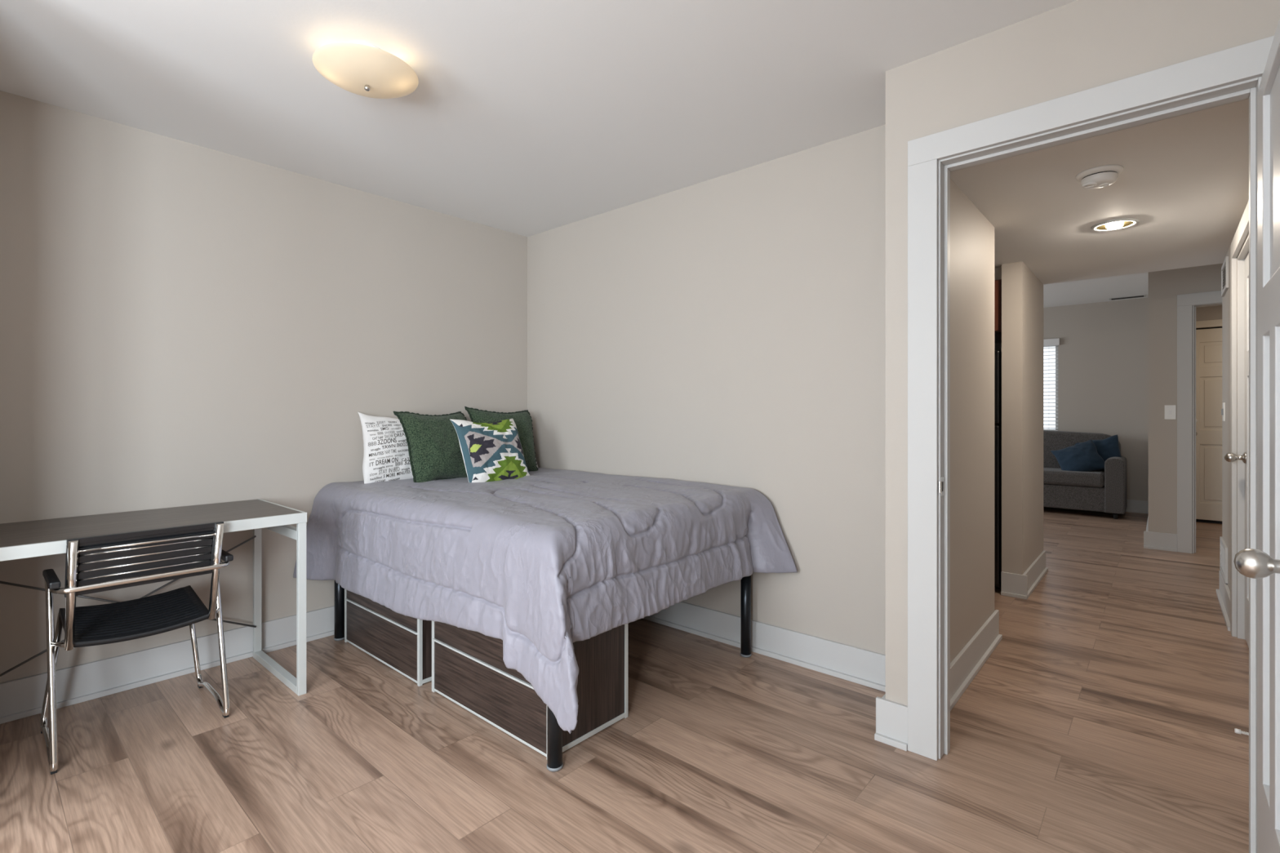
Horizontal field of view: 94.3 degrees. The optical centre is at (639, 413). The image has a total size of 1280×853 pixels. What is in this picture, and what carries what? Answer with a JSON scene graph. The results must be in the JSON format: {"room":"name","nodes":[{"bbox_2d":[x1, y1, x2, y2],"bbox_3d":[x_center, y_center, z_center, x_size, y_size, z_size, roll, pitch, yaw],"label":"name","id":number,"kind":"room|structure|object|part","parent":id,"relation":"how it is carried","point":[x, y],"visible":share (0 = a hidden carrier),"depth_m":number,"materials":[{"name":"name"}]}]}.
{"room":"bedroom","nodes":[
{"label":"bedroom","id":0,"kind":"room"},
{"bbox_2d":[0,90,527,683],"bbox_3d":[-2.595,-0.029,2.298,0.138,2.458,5.490,0,0,41],"label":"wall","id":1,"kind":"structure","parent":0,"point":[182,323],"depth_m":2.81,"materials":[{"name":"beige paint"}]},
{"bbox_2d":[0,605,333,724],"bbox_3d":[-1.699,1.125,3.188,0.030,0.150,2.750,0,0,41],"label":"baseboard","id":2,"kind":"structure","parent":1,"relation":"attached to","point":[21,698],"depth_m":2.63,"materials":[{"name":"grey wood"}]},
{"bbox_2d":[0,0,1076,236],"bbox_3d":[-1.175,-1.308,1.049,3.920,0.100,5.490,0,0,41],"label":"ceiling","id":3,"kind":"structure","parent":0,"point":[524,117],"depth_m":2.23,"materials":[{"name":"white paint"}]},
{"bbox_2d":[312,41,418,98],"bbox_3d":[-0.951,-1.192,2.071,0.336,0.132,0.336,0,0,41],"label":"ceiling light","id":4,"kind":"object","parent":3,"relation":"attached to","point":[366,69],"visible":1,"depth_m":2.01,"materials":[{"name":"beige glass"}]},
{"bbox_2d":[0,506,1248,852],"bbox_3d":[1.110,1.240,3.707,6.200,0.080,12.600,0,0,41],"label":"floor","id":5,"kind":"structure","parent":0,"point":[1104,714],"depth_m":2.05,"materials":[{"name":"wood"}]},
{"bbox_2d":[40,521,233,774],"bbox_3d":[-1.917,0.807,2.270,0.513,0.785,0.514,0,0,41],"label":"desk chair","id":6,"kind":"object","parent":5,"relation":"on","point":[109,562],"visible":1,"depth_m":2.17,"materials":[{"name":"black plastic"}]},
{"bbox_3d":[-2.089,0.885,2.131,0.439,0.623,0.069,0,0,41],"label":"frame","id":7,"kind":"part","parent":6,"relation":"part of","materials":[{"name":"silver metal"}]},
{"bbox_3d":[-2.014,0.566,2.032,0.250,0.024,0.028,0,0,41],"label":"armrest","id":8,"kind":"part","parent":6,"relation":"part of","materials":[{"name":"black plastic"}]},
{"bbox_3d":[-1.953,0.782,2.302,0.356,0.084,0.407,0,0,41],"label":"seat","id":9,"kind":"part","parent":6,"relation":"part of","materials":[{"name":"black plastic"}]},
{"bbox_3d":[-1.768,0.517,2.139,0.084,0.204,0.434,0,0,41],"label":"backrest","id":10,"kind":"part","parent":6,"relation":"part of","materials":[{"name":"black plastic"}]},
{"bbox_3d":[-1.775,0.564,2.145,0.006,0.006,0.366,0,0,41],"label":"backrest rod","id":11,"kind":"part","parent":6,"relation":"part of","materials":[{"name":"silver metal"}]},
{"bbox_3d":[-1.768,0.535,2.139,0.006,0.006,0.366,0,0,41],"label":"backrest rod","id":12,"kind":"part","parent":6,"relation":"part of","materials":[{"name":"silver metal"}]},
{"bbox_3d":[-1.755,0.477,2.128,0.006,0.006,0.366,0,0,41],"label":"backrest rod","id":13,"kind":"part","parent":6,"relation":"part of","materials":[{"name":"silver metal"}]},
{"bbox_3d":[-1.762,0.506,2.134,0.006,0.006,0.366,0,0,41],"label":"backrest rod","id":14,"kind":"part","parent":6,"relation":"part of","materials":[{"name":"silver metal"}]},
{"bbox_3d":[-1.800,0.885,2.459,0.439,0.623,0.069,0,0,41],"label":"frame","id":15,"kind":"part","parent":6,"relation":"part of","materials":[{"name":"silver metal"}]},
{"bbox_3d":[-1.694,0.566,2.397,0.250,0.024,0.028,0,0,41],"label":"armrest","id":16,"kind":"part","parent":6,"relation":"part of","materials":[{"name":"black plastic"}]},
{"bbox_2d":[0,498,306,696],"bbox_3d":[-1.986,0.812,2.370,0.612,0.776,1.002,0,0,41],"label":"desk","id":17,"kind":"object","parent":5,"relation":"on","point":[37,538],"visible":0.95,"depth_m":2.45,"materials":[{"name":"laminate"}]},
{"bbox_3d":[-1.666,0.834,2.731,0.605,0.733,0.032,0,0,41],"label":"leg frame","id":18,"kind":"part","parent":17,"relation":"part of","materials":[{"name":"silver metal"}]},
{"bbox_2d":[344,588,431,686],"bbox_3d":[-1.133,0.990,3.010,0.777,0.420,0.399,0,0,41],"label":"storage chest","id":19,"kind":"object","parent":5,"relation":"on","point":[403,643],"visible":0.38,"depth_m":2.79,"materials":[{"name":"brown wood"}]},
{"bbox_3d":[-1.260,0.972,2.865,0.743,0.008,0.014,0,0,41],"label":"rail","id":20,"kind":"part","parent":19,"relation":"part of","materials":[{"name":"silver metal"}]},
{"bbox_3d":[-1.255,0.882,2.871,0.743,0.171,0.012,0,0,41],"label":"panel","id":21,"kind":"part","parent":19,"relation":"part of","materials":[{"name":"brown wood"}]},
{"bbox_3d":[-1.255,1.083,2.871,0.743,0.202,0.012,0,0,41],"label":"drawer","id":22,"kind":"part","parent":19,"relation":"part of","materials":[{"name":"brown wood"}]},
{"bbox_3d":[-0.847,0.987,2.761,0.012,0.380,0.361,0,0,41],"label":"panel","id":23,"kind":"part","parent":19,"relation":"part of","materials":[{"name":"brown wood"}]},
{"bbox_2d":[431,621,627,757],"bbox_3d":[-0.474,0.990,2.454,0.784,0.420,0.405,0,0,41],"label":"storage chest","id":24,"kind":"object","parent":5,"relation":"on","point":[469,669],"visible":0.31,"depth_m":2.27,"materials":[{"name":"brown wood"}]},
{"bbox_3d":[-0.599,0.882,2.312,0.750,0.171,0.012,0,0,41],"label":"panel","id":25,"kind":"part","parent":24,"relation":"part of","materials":[{"name":"brown wood"}]},
{"bbox_3d":[-0.604,0.972,2.307,0.750,0.008,0.014,0,0,41],"label":"rail","id":26,"kind":"part","parent":24,"relation":"part of","materials":[{"name":"silver metal"}]},
{"bbox_3d":[-0.599,1.083,2.312,0.750,0.202,0.012,0,0,41],"label":"drawer","id":27,"kind":"part","parent":24,"relation":"part of","materials":[{"name":"brown wood"}]},
{"bbox_3d":[-0.186,0.987,2.203,0.012,0.380,0.367,0,0,41],"label":"panel","id":28,"kind":"part","parent":24,"relation":"part of","materials":[{"name":"brown wood"}]},
{"bbox_2d":[333,575,751,772],"bbox_3d":[-0.543,0.961,3.050,1.825,0.478,1.300,0,0,41],"label":"frame","id":29,"kind":"object","parent":5,"relation":"on","point":[554,732],"visible":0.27,"depth_m":2.92,"materials":[{"name":"grey metal"}]},
{"bbox_3d":[-1.596,0.974,3.155,0.051,0.428,0.051,0,0,41],"label":"leg","id":30,"kind":"part","parent":29,"relation":"part of","materials":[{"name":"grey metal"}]},
{"bbox_3d":[-0.289,0.974,2.011,0.051,0.428,0.051,0,0,41],"label":"leg","id":31,"kind":"part","parent":29,"relation":"part of","materials":[{"name":"grey metal"}]},
{"bbox_3d":[0.524,0.974,2.941,0.051,0.428,0.051,0,0,41],"label":"leg","id":32,"kind":"part","parent":29,"relation":"part of","materials":[{"name":"grey metal"}]},
{"bbox_3d":[-0.532,0.578,3.077,1.825,0.287,1.325,0,0,41],"label":"mattress","id":33,"kind":"object","parent":29,"relation":"on","visible":0},
{"bbox_2d":[293,467,797,733],"bbox_3d":[-0.523,0.673,2.954,2.085,0.616,1.498,0,0,41],"label":"comforter","id":34,"kind":"object","parent":33,"relation":"on","point":[540,563],"visible":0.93,"depth_m":2.38,"materials":[{"name":"grey fabric"}]},
{"bbox_2d":[357,411,413,484],"bbox_3d":[-1.370,0.200,3.418,0.147,0.421,0.463,0,0,43],"label":"cushion","id":35,"kind":"object","parent":34,"relation":"on","point":[385,448],"visible":0.56,"depth_m":3.30,"materials":[{"name":"white fabric"}]},
{"bbox_2d":[393,411,467,482],"bbox_3d":[-1.146,0.197,3.437,0.229,0.422,0.481,0,0,35],"label":"cushion","id":36,"kind":"object","parent":34,"relation":"on","point":[434,451],"visible":0.66,"depth_m":3.31,"materials":[{"name":"green fabric"}]},
{"bbox_2d":[449,418,529,482],"bbox_3d":[-0.843,0.220,3.417,0.198,0.377,0.448,0,0,38],"label":"patterned cushion","id":37,"kind":"object","parent":34,"relation":"on","point":[493,451],"visible":0.85,"depth_m":3.35,"materials":[{"name":"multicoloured fabric"}]},
{"bbox_2d":[464,406,537,471],"bbox_3d":[-0.855,0.177,3.787,0.194,0.444,0.487,0,0,42],"label":"cushion","id":38,"kind":"object","parent":34,"relation":"on","point":[522,420],"visible":0.44,"depth_m":3.83,"materials":[{"name":"green fabric"}]},
{"bbox_2d":[994,350,1001,588],"bbox_3d":[2.336,0.377,4.479,0.780,1.607,0.822,0,0,41],"label":"refrigerator","id":39,"kind":"object","parent":5,"relation":"on","point":[997,354],"visible":0.2,"depth_m":3.96,"materials":[{"name":"black"}]},
{"bbox_3d":[2.113,-0.175,4.226,0.780,0.490,0.055,0,0,41],"label":"door","id":40,"kind":"part","parent":39,"relation":"part of","materials":[{"name":"black"}]},
{"bbox_3d":[2.113,0.610,4.226,0.780,1.060,0.055,0,0,41],"label":"door","id":41,"kind":"part","parent":39,"relation":"part of","materials":[{"name":"black"}]},
{"bbox_2d":[1043,430,1127,519],"bbox_3d":[4.992,0.708,7.517,1.795,0.985,0.750,0,0,41],"label":"sofa","id":42,"kind":"object","parent":5,"relation":"on","point":[1106,491],"visible":0.45,"depth_m":6.97,"materials":[{"name":"grey fabric"}]},
{"bbox_2d":[1043,467,1104,487],"bbox_3d":[5.127,0.767,7.235,0.860,0.165,0.495,0,0,41],"label":"seat cushion","id":43,"kind":"object","parent":42,"relation":"on","point":[1052,477],"depth_m":6.98,"materials":[{"name":"grey fabric"}]},
{"bbox_2d":[1050,439,1104,471],"bbox_3d":[5.268,0.549,7.132,0.532,0.475,0.277,0,0,28],"label":"cushion","id":44,"kind":"object","parent":42,"relation":"on","point":[1084,456],"visible":0.87,"depth_m":7.08,"materials":[{"name":"blue fabric"}]},
{"bbox_3d":[5.150,0.557,7.718,1.705,0.685,0.240,0,0,41],"label":"backrest","id":45,"kind":"part","parent":42,"relation":"part of","materials":[{"name":"grey fabric"}]},
{"bbox_2d":[1075,434,1121,471],"bbox_3d":[5.513,0.497,7.133,0.196,0.489,0.516,0,0,-45],"label":"cushion","id":46,"kind":"object","parent":42,"relation":"on","point":[1108,447],"visible":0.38,"depth_m":7.05,"materials":[{"name":"blue fabric"}]},
{"bbox_3d":[5.574,0.819,6.952,0.175,0.622,0.670,0,0,41],"label":"arm","id":47,"kind":"part","parent":42,"relation":"part of","materials":[{"name":"grey fabric"}]},
{"bbox_2d":[527,124,885,654],"bbox_3d":[0.222,-0.029,3.402,2.632,2.458,0.110,0,0,41],"label":"wall","id":48,"kind":"structure","parent":0,"point":[728,329],"depth_m":3.03,"materials":[{"name":"beige paint"}]},
{"bbox_2d":[643,601,885,692],"bbox_3d":[0.187,1.125,3.340,2.602,0.150,0.030,0,0,41],"label":"baseboard","id":49,"kind":"structure","parent":48,"relation":"attached to","point":[866,668],"depth_m":2.88,"materials":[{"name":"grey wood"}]},
{"bbox_2d":[950,609,1002,711],"bbox_3d":[1.455,1.125,2.717,0.125,0.150,1.290,0,0,41],"label":"baseboard","id":50,"kind":"structure","parent":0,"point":[969,661],"depth_m":2.73,"materials":[{"name":"grey wood"}]},
{"bbox_2d":[994,342,1001,351],"bbox_3d":[1.546,-0.095,4.116,1.513,2.590,2.710,0,0,41],"label":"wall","id":51,"kind":"structure","parent":0,"point":[997,346],"depth_m":4.67,"materials":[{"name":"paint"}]},
{"bbox_2d":[994,279,1001,343],"bbox_3d":[2.362,-0.724,4.504,0.786,0.352,0.748,0,0,41],"label":"upper cabinet","id":52,"kind":"object","parent":51,"relation":"attached to","point":[997,283],"visible":0.04,"depth_m":3.98,"materials":[{"name":"brown wood"}]},
{"bbox_2d":[994,266,1001,279],"bbox_3d":[2.161,-0.945,4.740,1.412,0.090,0.760,0,0,41],"label":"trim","id":53,"kind":"structure","parent":52,"relation":"attached to","point":[997,270],"depth_m":4.01,"materials":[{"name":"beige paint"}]},
{"bbox_2d":[1001,261,1043,574],"bbox_3d":[2.749,-0.095,4.249,0.117,2.590,0.920,0,0,41],"label":"wall pillar","id":54,"kind":"structure","parent":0,"point":[1022,291],"depth_m":3.93,"materials":[{"name":"beige paint"}]},
{"bbox_2d":[1000,550,1048,599],"bbox_3d":[2.750,1.125,4.228,0.147,0.150,0.950,0,0,41],"label":"baseboard","id":55,"kind":"structure","parent":54,"relation":"attached to","point":[1014,585],"depth_m":3.92,"materials":[{"name":"grey"}]},
{"bbox_2d":[885,0,1279,706],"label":"wall","id":56,"kind":"structure","parent":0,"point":[1077,46],"depth_m":2.14,"materials":[{"name":"beige paint"}]},
{"bbox_2d":[874,693,907,751],"bbox_3d":[1.039,1.125,2.298,0.114,0.150,0.410,0,0,41],"label":"baseboard","id":57,"kind":"structure","parent":56,"relation":"attached to","point":[891,717],"depth_m":2.15,"materials":[{"name":"grey"}]},
{"bbox_2d":[1233,17,1279,852],"bbox_3d":[1.332,0.176,1.272,0.120,2.023,0.762,0,0,41],"label":"door","id":58,"kind":"structure","parent":56,"relation":"in","point":[1262,563],"depth_m":1.42,"materials":[{"name":"grey paint"}]},
{"bbox_3d":[1.136,0.275,1.076,0.086,0.066,0.066,0,0,41],"label":"knob","id":59,"kind":"part","parent":58,"relation":"part of","materials":[{"name":"silver metal"}]},
{"bbox_2d":[1043,297,1148,501],"bbox_3d":[4.469,-0.095,8.643,4.520,2.590,0.150,0,0,41],"label":"wall","id":60,"kind":"structure","parent":0,"point":[1103,348],"depth_m":7.37,"materials":[{"name":"beige paint"}]},
{"bbox_2d":[1043,345,1057,430],"bbox_3d":[5.121,-0.335,8.076,0.950,1.170,0.060,0,0,41],"label":"window","id":61,"kind":"structure","parent":60,"relation":"in","point":[1056,348],"depth_m":7.75,"materials":[{"name":"grey"}]},
{"bbox_2d":[1043,337,1059,431],"bbox_3d":[5.073,-0.368,8.017,0.975,1.207,0.079,0,0,41],"label":"window blind","id":62,"kind":"object","parent":61,"relation":"attached to","point":[1046,342],"visible":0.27,"depth_m":7.75,"materials":[{"name":"white plastic"}]},
{"bbox_2d":[1124,499,1148,514],"bbox_3d":[4.484,1.125,8.510,4.320,0.150,0.030,0,0,41],"label":"baseboard","id":63,"kind":"structure","parent":60,"relation":"attached to","point":[1133,506],"depth_m":7.17,"materials":[{"name":"grey"}]},
{"bbox_2d":[950,98,1248,307],"bbox_3d":[2.812,-1.240,5.565,6.100,0.500,7.360,0,0,41],"label":"ceiling","id":64,"kind":"structure","parent":0,"point":[1184,178],"depth_m":2.79,"materials":[{"name":"white paint"}]},
{"bbox_2d":[1075,164,1124,188],"bbox_3d":[1.887,-0.962,2.440,0.156,0.057,0.156,0,0,41],"label":"smoke detector","id":65,"kind":"object","parent":64,"relation":"attached to","point":[1101,176],"visible":1,"depth_m":2.40,"materials":[{"name":"white plastic"}]},
{"bbox_2d":[1091,217,1138,231],"bbox_3d":[2.484,-0.980,3.108,0.196,0.020,0.196,0,0,41],"label":"recessed light","id":66,"kind":"object","parent":64,"relation":"in","point":[1113,224],"visible":1,"depth_m":3.09,"materials":[{"name":"silver metal"}]},
{"bbox_2d":[1108,294,1146,300],"bbox_3d":[5.825,-1.386,7.097,0.340,0.008,0.120,0,0,41],"label":"ceiling vent","id":67,"kind":"object","parent":64,"relation":"in","point":[1140,295],"visible":1,"depth_m":7.08,"materials":[{"name":"grey metal"}]},
{"bbox_2d":[1148,263,1222,553],"bbox_3d":[5.962,-0.095,5.724,1.580,2.590,2.560,0,0,41],"label":"wall","id":68,"kind":"structure","parent":0,"point":[1164,286],"depth_m":5.21,"materials":[{"name":"beige paint"}]},
{"bbox_2d":[1143,515,1177,551],"bbox_3d":[5.360,1.125,6.114,0.221,0.150,2.410,0,0,41],"label":"baseboard","id":69,"kind":"structure","parent":68,"relation":"attached to","point":[1152,540],"depth_m":5.22,"materials":[{"name":"grey"}]},
{"bbox_2d":[1164,404,1176,419],"bbox_3d":[4.630,-0.010,5.185,0.074,0.124,0.010,0,0,41],"label":"light switch","id":70,"kind":"object","parent":68,"relation":"attached to","point":[1170,410],"visible":1,"depth_m":5.18,"materials":[{"name":"white plastic"}]},
{"bbox_2d":[1177,290,1222,553],"bbox_3d":[5.071,0.086,4.869,0.989,2.228,0.142,0,0,41],"label":"trim","id":71,"kind":"structure","parent":68,"relation":"attached to","point":[1184,301],"depth_m":5.11,"materials":[{"name":"grey wood"}]},
{"bbox_2d":[1195,305,1222,328],"bbox_3d":[5.894,-0.095,5.571,1.480,2.590,2.000,0,0,41],"label":"wall","id":72,"kind":"structure","parent":0,"point":[1207,313],"depth_m":6.47,"materials":[{"name":"beige paint"}]},
{"bbox_2d":[1195,328,1222,521],"bbox_3d":[6.370,0.120,6.316,0.840,2.090,0.113,0,0,41],"label":"door","id":73,"kind":"structure","parent":72,"relation":"in","point":[1208,341],"depth_m":6.48,"materials":[{"name":"beige paint"}]},
{"bbox_2d":[1195,319,1222,328],"bbox_3d":[6.368,0.092,6.313,1.010,2.215,0.020,0,0,41],"label":"trim","id":74,"kind":"structure","parent":72,"relation":"attached to","point":[1218,322],"depth_m":6.46,"materials":[{"name":"beige paint"}]},
{"bbox_2d":[1195,326,1222,524],"bbox_3d":[6.434,0.125,6.388,0.890,2.150,0.060,0,0,41],"label":"trim","id":75,"kind":"structure","parent":72,"relation":"attached to","point":[1197,520],"depth_m":6.51,"materials":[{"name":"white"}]},
{"bbox_2d":[1222,213,1248,637],"bbox_3d":[3.427,-0.095,3.187,0.335,2.590,4.600,0,0,41],"label":"wall","id":76,"kind":"structure","parent":0,"point":[1226,299],"depth_m":3.66,"materials":[{"name":"beige paint"}]},
{"bbox_2d":[938,476,943,496],"bbox_3d":[1.050,0.255,2.069,0.005,0.066,0.041,0,0,41],"label":"strike plate","id":77,"kind":"object","parent":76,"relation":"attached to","point":[941,482],"visible":1,"depth_m":2.06,"materials":[{"name":"silver metal"}]},
{"bbox_2d":[907,35,1274,852],"bbox_3d":[1.343,0.116,1.861,0.919,2.169,0.140,0,0,41],"label":"door frame","id":78,"kind":"structure","parent":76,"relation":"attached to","point":[1246,61],"depth_m":2.05,"materials":[{"name":"grey wood"}]},
{"bbox_2d":[1216,570,1230,631],"bbox_3d":[2.824,1.125,2.778,0.030,0.150,3.190,0,0,41],"label":"baseboard","id":79,"kind":"structure","parent":76,"relation":"attached to","point":[1223,593],"depth_m":3.60,"materials":[{"name":"grey"}]},
{"bbox_2d":[1221,402,1225,421],"bbox_3d":[3.751,-0.010,3.820,0.015,0.120,0.100,0,0,41],"label":"wall control","id":80,"kind":"object","parent":76,"relation":"attached to","point":[1223,411],"visible":1,"depth_m":3.78,"materials":[{"name":"white plastic"}]},
{"bbox_3d":[3.754,-0.010,3.818,0.007,0.120,0.100,0,0,41],"label":"plate","id":81,"kind":"part","parent":80,"relation":"part of","materials":[{"name":"white plastic"}]},
{"bbox_2d":[1219,536,1227,583],"bbox_3d":[3.732,0.931,3.797,0.012,0.218,0.440,0,0,41],"label":"air vent","id":82,"kind":"object","parent":76,"relation":"in","point":[1223,547],"visible":1,"depth_m":3.76,"materials":[{"name":"grey metal"}]},
{"bbox_2d":[1221,256,1228,297],"bbox_3d":[3.673,-0.855,3.729,0.012,0.190,0.380,0,0,41],"label":"air vent","id":83,"kind":"object","parent":76,"relation":"in","point":[1225,264],"visible":1,"depth_m":3.69,"materials":[{"name":"grey metal"}]},
{"bbox_2d":[1224,253,1248,648],"bbox_3d":[2.898,0.186,2.833,0.116,2.004,0.884,0,0,41],"label":"door","id":84,"kind":"structure","parent":76,"relation":"in","point":[1229,457],"depth_m":3.07,"materials":[{"name":"grey paint"}]},
{"bbox_3d":[3.129,0.232,3.122,0.081,0.063,0.063,0,0,41],"label":"knob","id":85,"kind":"part","parent":84,"relation":"part of","materials":[{"name":"silver metal"}]},
{"bbox_2d":[1230,200,1248,639],"bbox_3d":[2.938,0.138,2.798,0.155,2.125,1.110,0,0,41],"label":"trim","id":86,"kind":"structure","parent":76,"relation":"attached to","point":[1242,233],"depth_m":3.17,"materials":[{"name":"grey wood"}]},
{"bbox_2d":[1234,728,1248,735],"bbox_3d":[2.188,1.152,2.132,0.073,0.022,0.022,0,0,41],"label":"door stop","id":87,"kind":"object","parent":76,"relation":"attached to","point":[1236,731],"visible":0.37,"depth_m":2.14,"materials":[{"name":"white plastic"}]}
]}

